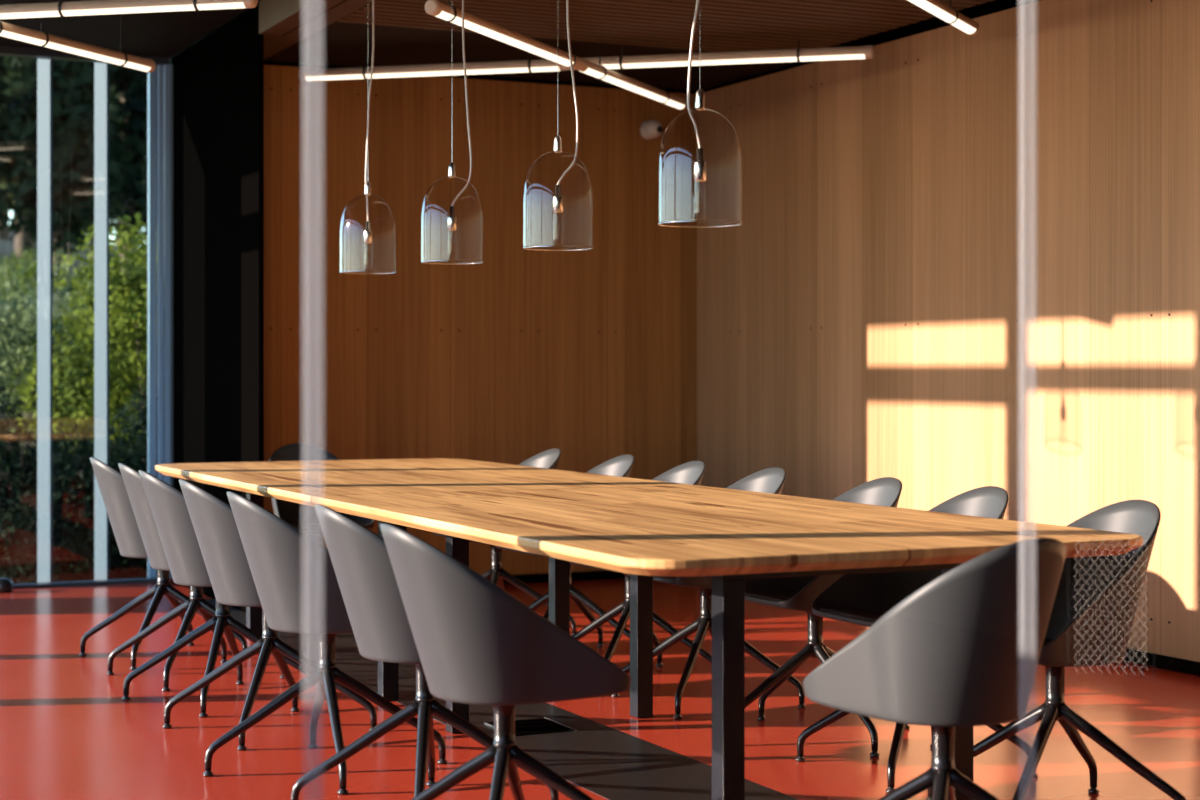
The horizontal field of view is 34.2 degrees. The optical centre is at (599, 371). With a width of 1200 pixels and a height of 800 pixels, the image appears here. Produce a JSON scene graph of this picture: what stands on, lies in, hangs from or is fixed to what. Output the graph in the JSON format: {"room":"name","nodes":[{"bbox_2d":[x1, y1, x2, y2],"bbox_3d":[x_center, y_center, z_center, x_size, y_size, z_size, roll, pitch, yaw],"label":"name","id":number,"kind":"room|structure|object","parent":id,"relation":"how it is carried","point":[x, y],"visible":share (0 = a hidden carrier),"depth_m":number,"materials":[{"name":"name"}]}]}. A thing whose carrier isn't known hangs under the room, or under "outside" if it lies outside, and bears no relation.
{"room":"conference room","nodes":[
{"label":"conference room","id":0,"kind":"room"},
{"bbox_2d":[171,2,263,612],"bbox_3d":[-1.944,-0.285,9.817,0.025,2.850,1.780,0,0,-25],"label":"wall","id":1,"kind":"structure","parent":0,"point":[218,80],"depth_m":9.66,"materials":[{"name":"black paint"}]},
{"bbox_2d":[0,21,155,72],"bbox_3d":[-2.391,-1.536,8.024,0.066,0.348,1.878,0,0,21],"label":"lamp","id":2,"kind":"object","parent":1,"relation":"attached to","point":[41,38],"visible":1,"depth_m":8.34,"materials":[{"name":"white plastic"}]},
{"bbox_2d":[0,46,172,588],"bbox_3d":[-3.575,-0.335,10.115,2.668,2.950,0.268,0,0,-25],"label":"window","id":3,"kind":"structure","parent":1,"relation":"in","point":[45,57],"depth_m":10.57,"materials":[{"name":"grey metal"}]},
{"bbox_2d":[0,0,257,18],"bbox_3d":[-2.309,-1.569,7.873,1.967,0.283,0.066,0,0,13],"label":"lamp","id":4,"kind":"object","parent":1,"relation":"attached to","point":[62,8],"visible":1,"depth_m":7.77,"materials":[{"name":"white plastic"}]},
{"bbox_2d":[0,0,259,57],"bbox_3d":[-0.558,-1.835,3.285,3.028,0.250,15.020,0,0,-25],"label":"ceiling","id":5,"kind":"structure","parent":1,"relation":"attached to","point":[158,34],"depth_m":9.71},
{"bbox_2d":[218,0,374,59],"bbox_3d":[1.115,-1.710,3.553,0.225,0.300,13.880,0,0,-25],"label":"trim","id":6,"kind":"structure","parent":1,"relation":"attached to","point":[277,18],"depth_m":8.73,"materials":[{"name":"brown wood"}]},
{"bbox_2d":[282,0,346,35],"bbox_3d":[-0.078,-1.559,6.085,0.006,0.001,6.558,0,0,-25],"label":"trim","id":7,"kind":"structure","parent":1,"relation":"attached to","point":[345,0],"depth_m":8.57,"materials":[{"name":"black"}]},
{"bbox_2d":[179,599,797,799],"bbox_3d":[-0.308,1.139,6.437,0.455,0.002,7.410,0,0,-25],"label":"floor strip","id":8,"kind":"object","parent":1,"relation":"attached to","point":[605,761],"depth_m":5.85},
{"bbox_2d":[155,458,690,700],"bbox_3d":[-0.814,0.769,7.704,1.410,0.738,2.407,0,0,-25],"label":"conference table","id":9,"kind":"object","parent":8,"relation":"on","point":[292,481],"visible":0.65,"depth_m":7.26,"materials":[{"name":"brown wood"}]},
{"bbox_2d":[484,717,576,735],"bbox_3d":[-0.223,1.136,6.250,0.216,0.004,0.250,0,0,-25],"label":"box","id":10,"kind":"object","parent":8,"relation":"on","point":[544,725],"visible":0.81,"depth_m":6.25,"materials":[{"name":"black"}]},
{"bbox_2d":[312,485,1142,799],"bbox_3d":[0.219,0.769,5.511,1.410,0.738,2.425,0,0,-25],"label":"conference table","id":11,"kind":"object","parent":8,"relation":"on","point":[729,537],"visible":0.95,"depth_m":4.83,"materials":[{"name":"brown wood"}]},
{"bbox_2d":[522,0,593,250],"bbox_3d":[-0.133,-0.966,6.183,0.226,1.149,0.226,0,0,-25],"label":"pendant lamp","id":12,"kind":"object","parent":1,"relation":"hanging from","point":[557,198],"visible":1,"depth_m":6.18,"materials":[{"name":"clear glass"}]},
{"bbox_2d":[657,0,742,227],"bbox_3d":[0.266,-0.966,5.174,0.226,1.149,0.226,0,0,-25],"label":"pendant lamp","id":13,"kind":"object","parent":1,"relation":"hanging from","point":[699,165],"visible":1,"depth_m":5.17,"materials":[{"name":"clear glass"}]},
{"bbox_2d":[339,0,396,273],"bbox_3d":[-0.914,-0.966,7.681,0.226,1.149,0.226,0,0,-25],"label":"pendant lamp","id":14,"kind":"object","parent":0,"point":[367,233],"visible":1,"depth_m":7.68,"materials":[{"name":"clear glass"}]},
{"bbox_2d":[420,0,483,263],"bbox_3d":[-0.529,-0.966,6.977,0.226,1.149,0.226,0,0,-25],"label":"pendant lamp","id":15,"kind":"object","parent":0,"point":[451,219],"visible":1,"depth_m":6.97,"materials":[{"name":"clear glass"}]},
{"bbox_2d":[264,65,696,574],"bbox_3d":[-0.728,-0.210,10.467,2.720,2.700,0.200,0,0,-25],"label":"wall","id":16,"kind":"structure","parent":0,"point":[487,390],"depth_m":10.38,"materials":[{"name":"brown wood"}]},
{"bbox_2d":[264,21,802,90],"bbox_3d":[-0.311,-1.600,9.829,2.510,0.040,1.310,0,0,-25],"label":"trim","id":17,"kind":"structure","parent":16,"relation":"attached to","point":[338,43],"depth_m":9.67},
{"bbox_2d":[488,570,624,584],"bbox_3d":[-0.689,1.115,10.367,2.705,0.049,0.011,0,0,-25],"label":"baseboard","id":18,"kind":"structure","parent":16,"relation":"attached to","point":[585,575],"depth_m":10.63,"materials":[{"name":"black"}]},
{"bbox_2d":[640,120,662,139],"bbox_3d":[0.293,-1.340,10.764,0.100,0.100,0.130,0,0,-25],"label":"security camera","id":19,"kind":"object","parent":16,"relation":"attached to","point":[651,129],"visible":1,"depth_m":10.73,"materials":[{"name":"grey plastic"}]},
{"bbox_2d":[0,579,1199,799],"bbox_3d":[0.816,1.240,3.949,6.080,0.200,15.050,0,0,-25],"label":"floor","id":20,"kind":"structure","parent":0,"point":[68,732],"depth_m":6.33,"materials":[{"name":"red"}]},
{"bbox_2d":[0,577,12,592],"bbox_3d":[-3.095,1.099,10.093,0.110,0.079,0.110,0,0,-25],"label":"door stop","id":21,"kind":"object","parent":20,"relation":"on","point":[6,584],"visible":1,"depth_m":10.05,"materials":[{"name":"black"}]},
{"bbox_2d":[79,457,247,669],"bbox_3d":[-1.752,0.737,7.783,0.548,0.804,0.511,0,0,-37],"label":"swivel chair","id":22,"kind":"object","parent":20,"relation":"on","point":[110,481],"visible":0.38,"depth_m":7.65,"materials":[{"name":"grey plastic"}]},
{"bbox_2d":[106,463,284,691],"bbox_3d":[-1.518,0.737,7.290,0.548,0.804,0.511,0,0,-37],"label":"swivel chair","id":23,"kind":"object","parent":20,"relation":"on","point":[136,493],"visible":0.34,"depth_m":7.18,"materials":[{"name":"grey plastic"}]},
{"bbox_2d":[122,470,317,716],"bbox_3d":[-1.304,0.737,6.768,0.526,0.804,0.559,0,0,45],"label":"swivel chair","id":24,"kind":"object","parent":20,"relation":"on","point":[167,504],"visible":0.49,"depth_m":6.62,"materials":[{"name":"grey plastic"}]},
{"bbox_2d":[162,479,376,750],"bbox_3d":[-1.054,0.737,6.205,0.553,0.804,0.515,0,0,-40],"label":"swivel chair","id":25,"kind":"object","parent":20,"relation":"on","point":[213,521],"visible":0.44,"depth_m":6.06,"materials":[{"name":"grey plastic"}]},
{"bbox_2d":[268,443,374,543],"bbox_3d":[-1.309,0.737,8.931,0.504,0.804,0.539,0,0,-25],"label":"swivel chair","id":26,"kind":"object","parent":20,"relation":"on","point":[304,518],"visible":0.38,"depth_m":9.07,"materials":[{"name":"grey plastic"}]},
{"bbox_2d":[203,491,446,794],"bbox_3d":[-0.756,0.737,5.591,0.547,0.804,0.564,0,0,30],"label":"swivel chair","id":27,"kind":"object","parent":20,"relation":"on","point":[294,576],"visible":0.69,"depth_m":5.42,"materials":[{"name":"grey plastic"}]},
{"bbox_2d":[291,505,558,799],"bbox_3d":[-0.441,0.737,5.030,0.529,0.804,0.561,0,0,43],"label":"swivel chair","id":28,"kind":"object","parent":20,"relation":"on","point":[361,563],"visible":0.48,"depth_m":4.88,"materials":[{"name":"grey plastic"}]},
{"bbox_2d":[432,448,575,634],"bbox_3d":[-0.443,0.737,8.420,0.553,0.804,0.515,0,0,-40],"label":"swivel chair","id":29,"kind":"object","parent":20,"relation":"on","point":[549,459],"visible":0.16,"depth_m":8.39,"materials":[{"name":"grey plastic"}]},
{"bbox_2d":[380,523,630,799],"bbox_3d":[-0.219,0.737,4.420,0.553,0.804,0.515,0,0,-40],"label":"swivel chair","id":30,"kind":"object","parent":20,"relation":"on","point":[476,643],"visible":1,"depth_m":4.27,"materials":[{"name":"grey plastic"}]},
{"bbox_2d":[495,455,634,646],"bbox_3d":[-0.122,0.737,7.788,0.538,0.804,0.504,0,0,-20],"label":"swivel chair","id":31,"kind":"object","parent":20,"relation":"on","point":[621,466],"visible":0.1,"depth_m":7.84,"materials":[{"name":"grey plastic"}]},
{"bbox_2d":[570,461,711,665],"bbox_3d":[0.134,0.737,7.247,0.539,0.804,0.504,0,0,-25],"label":"swivel chair","id":32,"kind":"object","parent":20,"relation":"on","point":[692,472],"visible":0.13,"depth_m":7.25,"materials":[{"name":"grey plastic"}]},
{"bbox_2d":[611,467,805,718],"bbox_3d":[0.385,0.737,6.736,0.539,0.804,0.504,0,0,-25],"label":"swivel chair","id":33,"kind":"object","parent":20,"relation":"on","point":[769,480],"visible":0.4,"depth_m":6.69,"materials":[{"name":"grey plastic"}]},
{"bbox_2d":[744,477,909,756],"bbox_3d":[0.643,0.737,6.071,0.556,0.804,0.555,0,0,19],"label":"swivel chair","id":34,"kind":"object","parent":20,"relation":"on","point":[791,593],"visible":0.4,"depth_m":6.07,"materials":[{"name":"grey plastic"}]},
{"bbox_2d":[795,486,1037,792],"bbox_3d":[0.918,0.737,5.605,0.539,0.804,0.504,0,0,-25],"label":"swivel chair","id":35,"kind":"object","parent":20,"relation":"on","point":[862,599],"visible":0.31,"depth_m":5.73,"materials":[{"name":"grey plastic"}]},
{"bbox_2d":[803,538,1066,799],"bbox_3d":[0.741,0.738,4.159,0.524,0.802,0.549,0,0,-33],"label":"swivel chair","id":36,"kind":"object","parent":20,"relation":"on","point":[963,649],"visible":1,"depth_m":3.99,"materials":[{"name":"grey plastic"}]},
{"bbox_2d":[926,500,1186,799],"bbox_3d":[1.177,0.737,4.995,0.546,0.804,0.505,0,0,-14],"label":"swivel chair","id":37,"kind":"object","parent":20,"relation":"on","point":[1096,601],"visible":0.56,"depth_m":4.94,"materials":[{"name":"grey plastic"}]},
{"bbox_2d":[264,0,1039,93],"bbox_3d":[2.417,-1.710,4.222,2.750,0.299,14.180,0,0,-25],"label":"ceiling","id":38,"kind":"structure","parent":0,"point":[991,7],"depth_m":9.41,"materials":[{"name":"black"}]},
{"bbox_2d":[298,53,575,80],"bbox_3d":[-0.788,-1.470,9.415,1.405,0.095,0.068,0,0,14],"label":"lamp","id":39,"kind":"object","parent":38,"relation":"hanging from","point":[543,65],"depth_m":9.40,"materials":[{"name":"white plastic"}]},
{"bbox_2d":[306,66,559,80],"bbox_3d":[-0.814,-1.439,9.422,1.287,0.017,0.054,0,0,14],"label":"diffuser","id":40,"kind":"object","parent":39,"relation":"attached to","point":[394,71],"depth_m":9.42,"materials":[{"name":"white plastic"}]},
{"bbox_2d":[337,0,993,51],"bbox_3d":[1.193,-1.585,6.445,2.350,0.040,6.126,0,0,-25],"label":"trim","id":41,"kind":"structure","parent":38,"relation":"attached to","point":[721,25],"depth_m":8.63,"materials":[{"name":"brown wood"}]},
{"bbox_2d":[425,0,686,109],"bbox_3d":[-0.107,-1.461,8.799,0.066,0.198,2.929,0,0,22],"label":"lamp","id":42,"kind":"object","parent":41,"relation":"attached to","point":[449,13],"visible":0.95,"depth_m":8.43,"materials":[{"name":"white plastic"}]},
{"bbox_2d":[436,11,573,65],"bbox_3d":[-0.384,-1.374,8.099,0.054,0.017,1.345,0,0,22],"label":"diffuser","id":43,"kind":"object","parent":42,"relation":"attached to","point":[473,23],"depth_m":8.04,"materials":[{"name":"white plastic"}]},
{"bbox_2d":[580,68,684,108],"bbox_3d":[0.169,-1.374,9.498,0.054,0.017,1.345,0,0,22],"label":"diffuser","id":44,"kind":"object","parent":42,"relation":"attached to","point":[607,75],"depth_m":9.45,"materials":[{"name":"white plastic"}]},
{"bbox_2d":[908,0,978,34],"bbox_3d":[0.980,-1.494,7.079,0.066,0.133,2.697,0,0,27],"label":"lamp","id":45,"kind":"object","parent":41,"relation":"attached to","point":[950,15],"visible":1,"depth_m":7.92,"materials":[{"name":"white plastic"}]},
{"bbox_2d":[582,41,874,68],"bbox_3d":[0.591,-1.471,9.064,1.373,0.094,0.068,0,0,14],"label":"lamp","id":46,"kind":"object","parent":38,"relation":"hanging from","point":[622,61],"depth_m":9.03,"materials":[{"name":"white plastic"}]},
{"bbox_2d":[603,54,865,68],"bbox_3d":[0.588,-1.439,9.064,1.287,0.017,0.054,0,0,14],"label":"diffuser","id":47,"kind":"object","parent":46,"relation":"attached to","point":[697,59],"depth_m":9.06,"materials":[{"name":"white plastic"}]},
{"bbox_2d":[697,0,1199,661],"bbox_3d":[3.571,-0.210,4.765,0.200,2.700,14.180,0,0,-25],"label":"wall","id":48,"kind":"structure","parent":0,"point":[1049,175],"depth_m":8.58,"materials":[{"name":"brown wood"}]},
{"bbox_2d":[1123,648,1199,675],"bbox_3d":[2.128,1.115,7.578,0.011,0.049,7.459,0,0,-25],"label":"baseboard","id":49,"kind":"structure","parent":48,"relation":"attached to","point":[1131,655],"depth_m":7.49,"materials":[{"name":"black"}]},
{"label":"outside","id":50,"kind":"structure","parent":0,"visible":0},
{"bbox_2d":[0,231,144,582],"bbox_3d":[-19.327,-0.672,41.053,120.000,4.293,69.250,0,0,-25],"label":"floor","id":51,"kind":"structure","parent":50,"point":[6,247],"depth_m":32.83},
{"bbox_2d":[0,63,11,238],"bbox_3d":[-10.977,-7.240,35.756,2.401,10.364,2.264,0,0,-17],"label":"tree","id":52,"kind":"object","parent":51,"relation":"on","point":[6,235],"visible":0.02,"depth_m":35.60,"materials":[{"name":"green plant"}]},
{"bbox_2d":[0,56,35,188],"bbox_3d":[-9.109,-6.328,28.232,1.832,10.137,2.304,0,0,12],"label":"tree","id":53,"kind":"object","parent":51,"relation":"on","point":[6,150],"visible":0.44,"depth_m":28.19,"materials":[{"name":"green plant"}]},
{"bbox_2d":[0,244,78,298],"bbox_3d":[-6.838,-0.690,22.689,1.662,1.699,1.890,0,0,24],"label":"shrub","id":54,"kind":"object","parent":51,"relation":"on","point":[57,258],"visible":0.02,"depth_m":22.94,"materials":[{"name":"green plant"}]},
{"bbox_2d":[0,256,88,436],"bbox_3d":[-5.610,-0.163,16.799,2.406,2.162,2.116,0,0,28],"label":"shrub","id":55,"kind":"object","parent":51,"relation":"on","point":[2,282],"visible":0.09,"depth_m":16.49,"materials":[{"name":"green plant"}]},
{"bbox_2d":[0,58,91,258],"bbox_3d":[-9.442,-6.260,32.063,2.246,9.695,2.118,0,0,-34],"label":"tree","id":56,"kind":"object","parent":51,"relation":"on","point":[20,238],"visible":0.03,"depth_m":31.88,"materials":[{"name":"green plant"}]},
{"bbox_2d":[0,248,119,310],"bbox_3d":[-6.103,-0.584,22.007,1.677,1.623,1.258,0,0,-39],"label":"shrub","id":57,"kind":"object","parent":51,"relation":"on","point":[29,273],"visible":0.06,"depth_m":21.71,"materials":[{"name":"green plant"}]},
{"bbox_2d":[0,385,124,582],"bbox_3d":[-3.944,0.818,12.609,1.848,1.507,1.896,0,0,-15],"label":"shrub","id":58,"kind":"object","parent":51,"relation":"on","point":[10,439],"visible":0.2,"depth_m":12.14,"materials":[{"name":"green plant"}]},
{"bbox_2d":[0,56,127,289],"bbox_3d":[-7.174,-5.436,25.816,1.697,9.386,2.133,0,0,-5],"label":"tree","id":59,"kind":"object","parent":51,"relation":"on","point":[73,81],"visible":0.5,"depth_m":25.33,"materials":[{"name":"green plant"}]},
{"bbox_2d":[0,249,131,475],"bbox_3d":[-4.646,0.106,15.396,2.406,2.162,2.116,0,0,25],"label":"shrub","id":60,"kind":"object","parent":51,"relation":"on","point":[23,321],"visible":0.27,"depth_m":15.00,"materials":[{"name":"green plant"}]},
{"bbox_2d":[0,270,144,444],"bbox_3d":[-4.654,0.016,17.584,2.268,2.038,1.995,0,0,-32],"label":"shrub","id":61,"kind":"object","parent":51,"relation":"on","point":[65,289],"visible":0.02,"depth_m":17.48,"materials":[{"name":"green plant"}]},
{"bbox_2d":[0,386,156,583],"bbox_3d":[-3.215,0.809,12.586,1.896,1.507,1.848,0,0,-11],"label":"shrub","id":62,"kind":"object","parent":51,"relation":"on","point":[63,545],"visible":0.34,"depth_m":12.09,"materials":[{"name":"green plant"}]},
{"bbox_2d":[4,213,156,463],"bbox_3d":[-3.334,0.124,14.447,1.968,2.538,2.622,0,0,-34],"label":"shrub","id":63,"kind":"object","parent":51,"relation":"on","point":[127,307],"visible":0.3,"depth_m":13.89,"materials":[{"name":"green plant"}]},
{"bbox_2d":[53,279,120,316],"bbox_3d":[-4.600,-0.037,19.364,1.995,2.038,2.268,0,0,-5],"label":"shrub","id":64,"kind":"object","parent":51,"relation":"on","point":[120,279],"visible":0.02,"depth_m":18.86,"materials":[{"name":"green plant"}]},
{"bbox_2d":[34,439,156,578],"bbox_3d":[-2.912,0.893,12.950,1.527,1.246,1.568,0,0,22],"label":"shrub","id":65,"kind":"object","parent":51,"relation":"on","point":[140,561],"visible":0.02,"depth_m":12.52,"materials":[{"name":"green plant"}]},
{"bbox_2d":[75,75,119,263],"bbox_3d":[-8.364,-6.839,32.654,1.968,10.888,2.474,0,0,-14],"label":"tree","id":66,"kind":"object","parent":51,"relation":"on","point":[110,92],"visible":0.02,"depth_m":32.51,"materials":[{"name":"green plant"}]},
{"bbox_2d":[77,242,156,295],"bbox_3d":[-5.220,-0.827,22.892,1.890,1.699,1.662,0,0,31],"label":"shrub","id":67,"kind":"object","parent":51,"relation":"on","point":[144,242],"visible":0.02,"depth_m":22.93,"materials":[{"name":"green plant"}]},
{"bbox_2d":[85,53,178,275],"bbox_3d":[-6.971,-6.007,29.229,2.304,10.137,1.832,0,0,28],"label":"tree","id":68,"kind":"object","parent":51,"relation":"on","point":[128,122],"visible":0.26,"depth_m":28.82,"materials":[{"name":"green plant"}]},
{"bbox_2d":[138,28,217,202],"bbox_3d":[-5.324,-5.336,26.716,2.133,9.386,1.697,0,0,11],"label":"tree","id":69,"kind":"object","parent":51,"relation":"on","point":[145,157],"visible":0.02,"depth_m":26.77,"materials":[{"name":"green plant"}]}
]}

